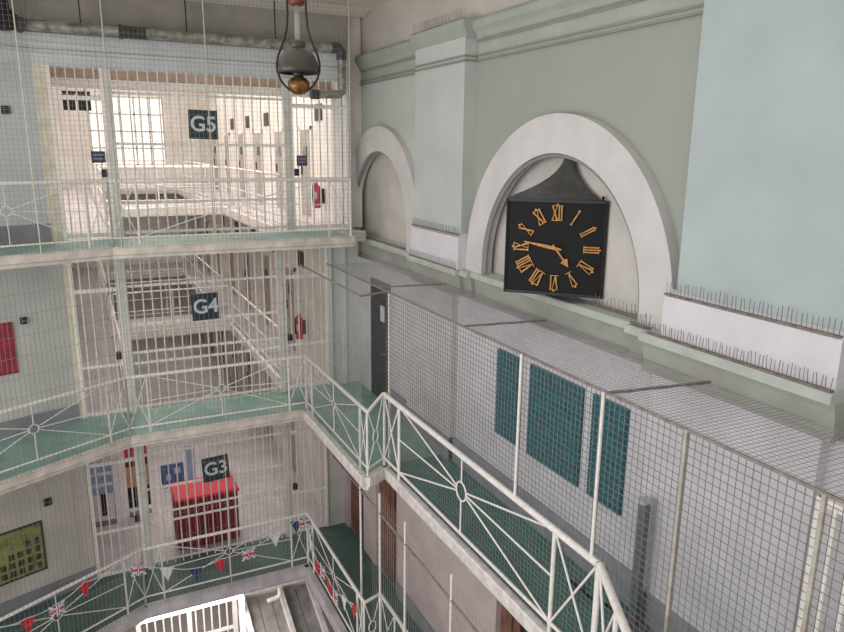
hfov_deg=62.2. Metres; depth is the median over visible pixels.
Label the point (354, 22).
wall
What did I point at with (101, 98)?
gate
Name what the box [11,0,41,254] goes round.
rope
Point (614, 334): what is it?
trim
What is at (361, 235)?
trim
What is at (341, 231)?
trim
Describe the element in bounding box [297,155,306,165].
door sign
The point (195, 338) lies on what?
floor
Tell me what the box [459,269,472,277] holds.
trim
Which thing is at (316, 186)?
fire extinguisher
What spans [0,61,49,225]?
wall
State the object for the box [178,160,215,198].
railing
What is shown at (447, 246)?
trim
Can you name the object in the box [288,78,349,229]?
gate
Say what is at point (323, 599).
trim
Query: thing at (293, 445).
door
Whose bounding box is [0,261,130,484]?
safety net
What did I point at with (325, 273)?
gate
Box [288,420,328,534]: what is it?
gate
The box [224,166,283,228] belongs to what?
railing
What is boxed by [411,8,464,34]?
strip
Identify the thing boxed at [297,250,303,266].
air vent
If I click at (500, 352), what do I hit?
wall panel
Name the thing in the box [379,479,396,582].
door
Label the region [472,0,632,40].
trim
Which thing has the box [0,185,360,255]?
floor
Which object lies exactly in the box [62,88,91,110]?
sign
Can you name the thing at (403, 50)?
trim
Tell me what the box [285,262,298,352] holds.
door
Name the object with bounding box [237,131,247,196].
door
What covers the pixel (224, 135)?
door
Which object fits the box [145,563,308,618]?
trim
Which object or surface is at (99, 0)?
rope
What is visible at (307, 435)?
wall
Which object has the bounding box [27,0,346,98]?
pipe
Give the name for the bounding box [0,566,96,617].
baseboard
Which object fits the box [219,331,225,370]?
door
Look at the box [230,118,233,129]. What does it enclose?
air vent
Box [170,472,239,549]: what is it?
draped table
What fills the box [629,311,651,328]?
strip
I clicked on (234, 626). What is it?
railing
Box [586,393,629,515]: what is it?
wall panel
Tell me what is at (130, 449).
banner stand
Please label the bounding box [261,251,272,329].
door
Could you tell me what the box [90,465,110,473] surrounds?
tray
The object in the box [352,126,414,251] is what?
trim
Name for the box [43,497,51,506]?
junction box
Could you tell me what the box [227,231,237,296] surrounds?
door
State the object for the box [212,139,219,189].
door
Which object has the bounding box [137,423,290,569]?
gate
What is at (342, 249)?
trim
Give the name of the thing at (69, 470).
trim
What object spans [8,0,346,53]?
wall
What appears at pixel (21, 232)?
baseboard
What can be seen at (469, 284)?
trim
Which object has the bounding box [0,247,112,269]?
trim
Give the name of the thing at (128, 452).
safety net
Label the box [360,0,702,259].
wall
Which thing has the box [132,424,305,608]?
safety net
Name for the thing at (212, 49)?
trim
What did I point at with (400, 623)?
gallery railing
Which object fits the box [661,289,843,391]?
trim
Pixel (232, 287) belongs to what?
railing
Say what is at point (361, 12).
trim
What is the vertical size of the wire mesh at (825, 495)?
2.873 m
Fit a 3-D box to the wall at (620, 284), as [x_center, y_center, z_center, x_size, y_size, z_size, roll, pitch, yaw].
[1.838,-1.667,8.408,0.200,3.200,4.200,-6,15,-25]
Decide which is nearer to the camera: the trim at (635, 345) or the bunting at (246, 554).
the trim at (635, 345)
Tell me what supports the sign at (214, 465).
attached to the gate at (285, 452)
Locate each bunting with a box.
[0,564,137,631]
[130,518,310,580]
[305,521,355,618]
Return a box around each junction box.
[1,106,10,113]
[20,317,27,324]
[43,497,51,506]
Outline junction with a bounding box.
[0,0,26,32]
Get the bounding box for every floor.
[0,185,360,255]
[0,261,651,631]
[0,334,421,631]
[126,601,232,631]
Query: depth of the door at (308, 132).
16.30 m
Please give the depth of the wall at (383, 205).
13.46 m
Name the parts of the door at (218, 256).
door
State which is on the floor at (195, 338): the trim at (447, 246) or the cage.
the cage
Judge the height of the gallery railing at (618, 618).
1.206 m
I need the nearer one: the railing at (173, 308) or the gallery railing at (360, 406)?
the gallery railing at (360, 406)
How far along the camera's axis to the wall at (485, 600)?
11.45 m
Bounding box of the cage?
[332,455,490,631]
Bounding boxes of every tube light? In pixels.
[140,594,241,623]
[237,594,245,631]
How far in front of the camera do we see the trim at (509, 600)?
8.42 m
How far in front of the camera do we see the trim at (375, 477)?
10.53 m
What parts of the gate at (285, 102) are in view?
post, rail, rail, rail, rail, post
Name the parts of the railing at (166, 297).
rail, rail, rail, post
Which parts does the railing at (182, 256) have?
rail, rail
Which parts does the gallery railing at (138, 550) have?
rail, post, post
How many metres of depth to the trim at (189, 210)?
18.15 m
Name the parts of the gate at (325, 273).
rail, rail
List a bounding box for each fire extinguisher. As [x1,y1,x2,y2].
[295,313,305,339]
[312,183,324,207]
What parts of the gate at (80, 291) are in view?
rail, rail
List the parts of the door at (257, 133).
door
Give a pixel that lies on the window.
(134, 104)
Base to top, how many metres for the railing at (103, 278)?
1.075 m
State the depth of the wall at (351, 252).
14.54 m
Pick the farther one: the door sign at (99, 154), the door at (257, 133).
the door at (257, 133)
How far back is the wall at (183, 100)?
28.68 m
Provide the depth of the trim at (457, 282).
10.98 m
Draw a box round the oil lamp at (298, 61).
[276,0,320,94]
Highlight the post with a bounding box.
[625,496,650,631]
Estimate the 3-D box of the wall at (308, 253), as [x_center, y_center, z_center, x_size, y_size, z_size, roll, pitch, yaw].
[-5.638,-2.000,22.128,0.300,3.060,17.540,-6,15,-25]
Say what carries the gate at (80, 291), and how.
on the floor at (364, 396)
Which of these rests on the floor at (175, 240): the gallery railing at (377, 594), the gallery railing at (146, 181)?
the gallery railing at (146, 181)
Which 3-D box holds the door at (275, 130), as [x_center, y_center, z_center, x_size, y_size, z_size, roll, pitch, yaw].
[-3.732,-3.875,18.416,0.060,2.060,0.960,-6,15,-25]
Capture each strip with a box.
[366,233,405,249]
[408,249,456,269]
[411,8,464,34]
[411,218,458,234]
[585,293,635,316]
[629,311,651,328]
[646,323,833,392]
[664,282,842,337]
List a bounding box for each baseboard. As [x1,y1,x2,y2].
[0,223,51,244]
[0,404,79,439]
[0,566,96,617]
[391,389,699,631]
[396,581,434,631]
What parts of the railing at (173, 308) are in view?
rail, rail, post, rail, post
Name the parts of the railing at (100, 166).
rail, post, rail, rail, post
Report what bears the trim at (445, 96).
attached to the wall at (640, 83)
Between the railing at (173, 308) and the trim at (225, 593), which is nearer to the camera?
the trim at (225, 593)
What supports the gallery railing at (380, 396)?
attached to the gallery railing at (360, 406)
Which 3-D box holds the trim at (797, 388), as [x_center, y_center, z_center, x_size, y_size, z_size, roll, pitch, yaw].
[2.817,0.373,6.132,0.560,0.100,2.000,-6,15,-25]
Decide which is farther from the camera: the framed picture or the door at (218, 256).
the door at (218, 256)
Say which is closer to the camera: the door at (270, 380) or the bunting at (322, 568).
the bunting at (322, 568)
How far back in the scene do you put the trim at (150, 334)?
18.86 m
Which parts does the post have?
plate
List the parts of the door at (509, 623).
panel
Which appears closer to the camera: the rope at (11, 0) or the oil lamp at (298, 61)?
the oil lamp at (298, 61)
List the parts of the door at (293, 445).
door, door frame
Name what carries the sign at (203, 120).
attached to the gate at (285, 102)
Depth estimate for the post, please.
7.03 m
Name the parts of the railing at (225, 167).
post, post, rail, rail, rail, post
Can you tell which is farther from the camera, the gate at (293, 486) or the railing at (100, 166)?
the railing at (100, 166)
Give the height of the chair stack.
1.450 m
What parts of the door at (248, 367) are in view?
door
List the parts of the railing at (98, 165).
rail, rail, rail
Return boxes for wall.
[0,39,347,82]
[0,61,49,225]
[0,264,95,602]
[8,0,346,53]
[51,87,204,340]
[195,202,325,373]
[200,16,361,226]
[201,330,324,512]
[237,241,358,631]
[331,82,349,227]
[344,467,501,631]
[354,533,395,589]
[357,254,843,631]
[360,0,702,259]
[362,154,405,245]
[491,158,637,314]
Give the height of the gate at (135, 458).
3.050 m
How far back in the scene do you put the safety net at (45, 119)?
10.08 m
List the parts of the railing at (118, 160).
rail, rail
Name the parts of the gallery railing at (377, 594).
rail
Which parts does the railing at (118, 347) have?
rail, rail, rail, post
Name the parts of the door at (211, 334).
door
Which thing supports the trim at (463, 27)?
attached to the wall at (640, 83)
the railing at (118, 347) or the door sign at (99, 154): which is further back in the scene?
the railing at (118, 347)
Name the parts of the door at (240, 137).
door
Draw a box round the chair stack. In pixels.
[90,460,116,526]
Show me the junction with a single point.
(5, 5)
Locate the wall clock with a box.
[503,158,608,298]
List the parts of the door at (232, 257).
door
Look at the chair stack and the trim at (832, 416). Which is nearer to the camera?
the trim at (832, 416)
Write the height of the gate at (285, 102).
2.800 m
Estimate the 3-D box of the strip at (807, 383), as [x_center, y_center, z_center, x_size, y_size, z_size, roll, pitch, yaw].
[2.620,0.301,5.993,0.035,0.135,1.900,-6,15,-25]
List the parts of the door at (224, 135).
door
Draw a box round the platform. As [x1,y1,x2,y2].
[244,580,328,631]
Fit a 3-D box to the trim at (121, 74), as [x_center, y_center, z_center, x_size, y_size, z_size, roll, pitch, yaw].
[-4.415,-4.598,12.923,5.950,0.610,0.200,-6,15,-25]
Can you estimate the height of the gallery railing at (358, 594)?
1.107 m
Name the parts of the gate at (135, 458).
rail, rail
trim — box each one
[0,30,348,62]
[0,45,348,71]
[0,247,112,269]
[0,436,130,494]
[32,64,83,419]
[36,470,80,562]
[50,67,330,89]
[51,77,309,97]
[97,604,147,631]
[108,207,222,216]
[113,236,354,258]
[129,409,304,447]
[131,323,229,339]
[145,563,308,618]
[177,188,283,230]
[183,271,279,385]
[185,0,371,17]
[303,409,366,489]
[304,564,347,631]
[327,247,347,384]
[339,231,356,244]
[342,230,365,240]
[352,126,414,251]
[355,39,414,70]
[355,151,392,228]
[358,241,411,272]
[360,57,414,85]
[360,234,410,256]
[361,59,414,83]
[366,465,386,489]
[382,465,552,631]
[406,277,457,459]
[407,255,464,275]
[410,16,479,50]
[410,261,464,296]
[411,225,467,269]
[414,37,477,234]
[414,54,477,71]
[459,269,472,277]
[463,277,475,297]
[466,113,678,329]
[470,272,637,327]
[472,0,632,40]
[474,279,629,355]
[478,0,703,58]
[483,153,638,320]
[624,322,654,335]
[627,333,642,364]
[638,329,843,405]
[641,341,843,443]
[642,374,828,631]
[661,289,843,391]
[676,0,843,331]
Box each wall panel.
[494,348,521,445]
[526,363,584,486]
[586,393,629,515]
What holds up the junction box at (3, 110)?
attached to the wall at (18, 123)
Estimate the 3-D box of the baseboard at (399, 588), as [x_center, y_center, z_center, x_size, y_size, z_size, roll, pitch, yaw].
[2.128,6.247,7.641,0.030,0.300,11.850,-6,15,-25]
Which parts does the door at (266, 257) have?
door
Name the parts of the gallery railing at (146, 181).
post, rail, rail, post, post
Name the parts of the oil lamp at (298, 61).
hanger rod, lamp shade, burner, hanger rod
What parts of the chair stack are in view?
leg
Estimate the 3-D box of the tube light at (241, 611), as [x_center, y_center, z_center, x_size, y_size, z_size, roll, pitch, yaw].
[-3.723,5.763,14.270,0.100,1.300,0.643,-6,15,-25]
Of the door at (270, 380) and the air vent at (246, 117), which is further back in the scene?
the air vent at (246, 117)
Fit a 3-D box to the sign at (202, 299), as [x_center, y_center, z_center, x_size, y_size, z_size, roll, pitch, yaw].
[-4.007,-0.177,12.957,0.514,0.514,0.070,-6,15,-25]
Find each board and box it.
[0,322,18,375]
[160,445,195,487]
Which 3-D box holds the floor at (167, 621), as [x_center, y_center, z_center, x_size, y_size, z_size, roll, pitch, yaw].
[-6.755,7.694,16.221,10.700,0.200,34.000,-6,15,-25]
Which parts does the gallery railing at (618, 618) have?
post, post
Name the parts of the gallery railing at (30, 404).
rail, rail, post, post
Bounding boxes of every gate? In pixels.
[45,65,116,238]
[68,259,130,417]
[85,447,147,578]
[102,68,292,236]
[117,250,286,413]
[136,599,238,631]
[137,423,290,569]
[282,248,329,389]
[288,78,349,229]
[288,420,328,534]
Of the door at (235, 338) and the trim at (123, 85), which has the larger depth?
the door at (235, 338)
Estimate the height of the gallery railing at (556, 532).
1.206 m
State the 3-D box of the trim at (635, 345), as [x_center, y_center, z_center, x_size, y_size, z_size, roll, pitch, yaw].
[2.420,0.323,7.237,0.520,0.320,0.300,-6,15,-25]
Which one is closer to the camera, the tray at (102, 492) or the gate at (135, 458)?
the gate at (135, 458)
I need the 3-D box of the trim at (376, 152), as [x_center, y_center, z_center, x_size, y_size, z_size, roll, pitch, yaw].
[-0.792,-2.252,13.186,0.056,1.678,2.616,-6,15,-25]
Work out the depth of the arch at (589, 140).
7.42 m
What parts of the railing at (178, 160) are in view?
rail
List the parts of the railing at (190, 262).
rail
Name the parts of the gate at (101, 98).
rail, rail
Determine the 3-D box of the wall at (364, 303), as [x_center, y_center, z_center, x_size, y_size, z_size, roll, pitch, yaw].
[2.076,1.686,8.254,0.520,2.850,14.900,-6,15,-25]
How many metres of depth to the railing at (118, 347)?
15.05 m
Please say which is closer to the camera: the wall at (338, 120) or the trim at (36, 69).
the trim at (36, 69)
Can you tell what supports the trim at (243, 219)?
attached to the wall at (351, 252)
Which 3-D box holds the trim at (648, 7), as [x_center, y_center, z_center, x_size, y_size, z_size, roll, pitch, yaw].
[1.718,-3.264,7.909,0.050,0.265,4.190,-6,15,-25]
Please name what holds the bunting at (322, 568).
hanging from the gallery railing at (358, 594)
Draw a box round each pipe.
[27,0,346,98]
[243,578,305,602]
[796,494,843,631]
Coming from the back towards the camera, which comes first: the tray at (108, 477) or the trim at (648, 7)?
the tray at (108, 477)
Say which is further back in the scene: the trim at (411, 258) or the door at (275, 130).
the door at (275, 130)
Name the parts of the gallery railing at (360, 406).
post, rail, rail, post, post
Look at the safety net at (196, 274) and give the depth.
11.94 m
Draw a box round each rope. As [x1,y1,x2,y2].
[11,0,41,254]
[99,0,122,247]
[202,0,216,243]
[216,256,225,423]
[223,437,231,583]
[348,0,351,236]
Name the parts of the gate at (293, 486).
rail, rail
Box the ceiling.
[307,0,390,8]
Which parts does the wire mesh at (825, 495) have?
rail, rail, frame post, frame post, rail, frame post, frame post, frame post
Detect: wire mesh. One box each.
[91,0,350,247]
[300,261,843,631]
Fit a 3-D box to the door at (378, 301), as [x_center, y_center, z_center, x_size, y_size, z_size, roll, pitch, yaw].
[-0.804,0.482,13.397,0.124,2.340,0.920,-6,15,-25]
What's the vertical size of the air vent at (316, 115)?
0.350 m
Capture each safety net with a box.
[0,0,112,257]
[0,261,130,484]
[0,452,145,631]
[115,251,303,438]
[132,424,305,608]
[300,267,361,469]
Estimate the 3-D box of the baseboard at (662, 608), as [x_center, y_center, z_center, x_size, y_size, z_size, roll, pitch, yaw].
[2.209,2.929,7.506,0.130,0.380,12.950,-6,15,-25]
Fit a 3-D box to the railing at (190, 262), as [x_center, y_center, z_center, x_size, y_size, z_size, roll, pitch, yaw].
[-7.607,-1.462,24.071,0.050,1.075,7.480,-6,15,-25]
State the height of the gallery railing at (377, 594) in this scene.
1.001 m
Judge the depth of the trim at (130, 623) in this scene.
12.16 m
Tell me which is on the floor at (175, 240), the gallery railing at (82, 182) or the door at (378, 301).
the gallery railing at (82, 182)
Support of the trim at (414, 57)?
attached to the wall at (640, 83)
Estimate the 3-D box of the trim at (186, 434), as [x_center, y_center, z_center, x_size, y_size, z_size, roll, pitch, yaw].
[-3.535,1.982,12.430,3.060,0.192,0.080,-6,15,-25]
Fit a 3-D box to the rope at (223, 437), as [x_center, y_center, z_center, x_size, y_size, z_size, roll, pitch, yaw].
[-3.514,3.598,12.661,0.013,3.020,0.011,-6,15,-25]
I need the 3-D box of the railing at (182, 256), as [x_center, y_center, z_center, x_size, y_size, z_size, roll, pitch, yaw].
[-10.685,-2.142,26.800,2.950,1.075,0.050,-6,15,-25]
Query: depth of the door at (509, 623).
9.36 m
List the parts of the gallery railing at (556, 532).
post, post, rail, post, post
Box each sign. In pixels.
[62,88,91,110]
[91,151,105,162]
[188,110,217,139]
[190,292,220,320]
[201,454,229,482]
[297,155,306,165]
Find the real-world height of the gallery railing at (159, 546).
1.107 m
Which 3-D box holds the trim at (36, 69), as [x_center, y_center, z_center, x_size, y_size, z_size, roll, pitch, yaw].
[-6.167,-1.095,11.924,0.200,6.000,0.300,-6,15,-25]
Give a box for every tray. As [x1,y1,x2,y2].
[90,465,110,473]
[91,474,111,484]
[92,485,112,495]
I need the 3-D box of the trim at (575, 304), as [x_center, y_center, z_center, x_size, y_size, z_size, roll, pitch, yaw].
[1.602,-0.266,8.773,0.370,0.100,3.350,-6,15,-25]
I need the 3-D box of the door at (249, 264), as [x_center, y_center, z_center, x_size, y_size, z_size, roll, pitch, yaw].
[-5.223,-1.215,21.004,0.060,2.060,0.960,-6,15,-25]
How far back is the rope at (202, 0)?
11.16 m
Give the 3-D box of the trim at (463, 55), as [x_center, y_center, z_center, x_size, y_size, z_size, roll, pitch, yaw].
[0.325,-3.749,10.419,0.220,0.090,1.620,-6,15,-25]
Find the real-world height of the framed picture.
0.940 m
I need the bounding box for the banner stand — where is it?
[124,445,151,516]
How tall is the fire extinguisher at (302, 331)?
0.631 m
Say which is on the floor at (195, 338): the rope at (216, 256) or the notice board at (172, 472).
the notice board at (172, 472)
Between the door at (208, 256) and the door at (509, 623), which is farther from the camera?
the door at (208, 256)
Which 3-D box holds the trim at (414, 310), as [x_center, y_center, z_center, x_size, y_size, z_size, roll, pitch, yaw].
[0.140,0.808,11.438,0.120,2.650,1.610,-6,15,-25]
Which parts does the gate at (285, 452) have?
post, rail, rail, rail, rail, rail, post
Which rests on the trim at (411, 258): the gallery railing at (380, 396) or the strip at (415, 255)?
the strip at (415, 255)
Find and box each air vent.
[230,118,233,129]
[245,116,249,127]
[263,112,268,125]
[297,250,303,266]
[314,103,321,120]
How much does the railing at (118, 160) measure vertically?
1.075 m
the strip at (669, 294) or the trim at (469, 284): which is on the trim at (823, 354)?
the strip at (669, 294)
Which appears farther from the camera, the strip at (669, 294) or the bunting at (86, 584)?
the bunting at (86, 584)
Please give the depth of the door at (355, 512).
14.80 m
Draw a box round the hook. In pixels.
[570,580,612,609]
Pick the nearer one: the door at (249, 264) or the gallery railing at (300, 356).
the gallery railing at (300, 356)
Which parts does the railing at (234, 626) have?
rail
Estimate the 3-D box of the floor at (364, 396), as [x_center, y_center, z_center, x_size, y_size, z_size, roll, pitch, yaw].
[-6.365,1.559,14.070,9.690,0.160,32.500,-6,15,-25]
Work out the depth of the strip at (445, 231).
10.76 m
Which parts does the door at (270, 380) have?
door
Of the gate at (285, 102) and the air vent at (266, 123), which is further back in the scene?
the air vent at (266, 123)
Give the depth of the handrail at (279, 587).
13.61 m
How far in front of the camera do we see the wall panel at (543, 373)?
8.46 m
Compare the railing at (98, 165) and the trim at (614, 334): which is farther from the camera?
the railing at (98, 165)
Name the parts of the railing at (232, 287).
post, post, rail, rail, post, rail, post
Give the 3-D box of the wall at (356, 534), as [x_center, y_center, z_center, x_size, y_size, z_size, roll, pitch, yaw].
[1.896,7.784,9.643,0.780,3.240,14.900,-6,15,-25]
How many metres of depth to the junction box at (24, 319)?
11.52 m
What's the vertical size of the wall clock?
1.646 m
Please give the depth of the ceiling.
12.37 m
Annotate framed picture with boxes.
[0,520,47,586]
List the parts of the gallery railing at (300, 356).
post, rail, rail, post, post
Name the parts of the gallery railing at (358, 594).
post, rail, post, post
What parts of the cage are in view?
frame post, frame post, frame post, frame post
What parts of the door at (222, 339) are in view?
door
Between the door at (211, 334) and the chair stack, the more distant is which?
the door at (211, 334)
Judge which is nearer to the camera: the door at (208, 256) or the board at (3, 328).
the board at (3, 328)
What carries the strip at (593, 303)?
on the trim at (575, 304)
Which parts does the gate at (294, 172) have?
rail, rail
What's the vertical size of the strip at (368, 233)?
0.118 m
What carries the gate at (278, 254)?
on the floor at (364, 396)
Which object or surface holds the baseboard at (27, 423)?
attached to the wall at (29, 274)
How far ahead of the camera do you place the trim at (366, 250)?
13.24 m
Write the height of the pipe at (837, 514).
2.350 m
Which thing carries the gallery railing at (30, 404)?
on the floor at (364, 396)
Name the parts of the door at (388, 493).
panel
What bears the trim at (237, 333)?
attached to the floor at (364, 396)
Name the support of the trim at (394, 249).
attached to the wall at (640, 83)
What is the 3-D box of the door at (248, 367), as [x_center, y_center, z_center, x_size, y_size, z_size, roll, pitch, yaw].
[-5.319,1.924,21.717,0.060,2.060,0.960,-6,15,-25]
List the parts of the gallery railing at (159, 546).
post, rail, rail, post, post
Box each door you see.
[205,219,211,272]
[209,332,214,352]
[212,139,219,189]
[216,225,223,284]
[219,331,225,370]
[223,133,232,193]
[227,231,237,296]
[230,331,239,390]
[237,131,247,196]
[243,252,253,311]
[245,349,255,393]
[253,130,264,202]
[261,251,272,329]
[263,370,275,442]
[273,128,284,207]
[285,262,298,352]
[291,421,299,477]
[298,125,313,217]
[351,476,363,539]
[371,278,390,404]
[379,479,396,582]
[500,605,526,631]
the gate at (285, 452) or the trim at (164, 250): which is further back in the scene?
the gate at (285, 452)
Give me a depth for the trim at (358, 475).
11.39 m
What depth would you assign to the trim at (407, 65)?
12.47 m
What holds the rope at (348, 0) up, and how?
hanging from the ceiling
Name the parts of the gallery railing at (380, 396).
rail, rail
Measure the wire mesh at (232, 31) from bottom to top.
4.053 m
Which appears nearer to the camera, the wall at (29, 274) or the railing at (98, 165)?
the wall at (29, 274)
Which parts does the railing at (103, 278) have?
rail, post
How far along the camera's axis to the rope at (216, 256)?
11.91 m
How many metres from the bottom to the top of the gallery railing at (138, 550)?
1.107 m
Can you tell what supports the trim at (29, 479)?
attached to the floor at (364, 396)
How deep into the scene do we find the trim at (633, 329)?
7.09 m
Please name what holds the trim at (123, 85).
attached to the wall at (338, 120)
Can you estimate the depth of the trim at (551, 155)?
8.82 m
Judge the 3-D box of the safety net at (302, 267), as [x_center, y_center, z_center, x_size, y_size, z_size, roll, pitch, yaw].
[-1.527,0.752,11.402,0.005,2.744,2.954,-6,15,-25]
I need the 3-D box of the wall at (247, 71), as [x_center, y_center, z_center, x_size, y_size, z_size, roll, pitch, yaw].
[-5.754,-4.190,10.948,9.942,0.480,1.160,-9,16,-34]
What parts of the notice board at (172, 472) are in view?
panel, panel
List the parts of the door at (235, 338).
door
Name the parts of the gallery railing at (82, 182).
rail, rail, post, post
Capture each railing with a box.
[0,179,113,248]
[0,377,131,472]
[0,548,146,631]
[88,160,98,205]
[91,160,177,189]
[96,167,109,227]
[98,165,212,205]
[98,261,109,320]
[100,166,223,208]
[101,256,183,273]
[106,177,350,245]
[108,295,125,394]
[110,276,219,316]
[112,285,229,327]
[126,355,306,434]
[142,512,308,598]
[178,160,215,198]
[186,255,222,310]
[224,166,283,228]
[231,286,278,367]
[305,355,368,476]
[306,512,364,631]
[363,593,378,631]
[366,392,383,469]
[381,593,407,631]
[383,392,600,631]
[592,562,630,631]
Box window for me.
[88,95,166,165]
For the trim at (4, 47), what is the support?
attached to the wall at (247, 71)
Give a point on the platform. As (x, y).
(287, 608)
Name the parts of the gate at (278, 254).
post, rail, rail, rail, rail, rail, post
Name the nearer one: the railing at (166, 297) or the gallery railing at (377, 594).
the gallery railing at (377, 594)

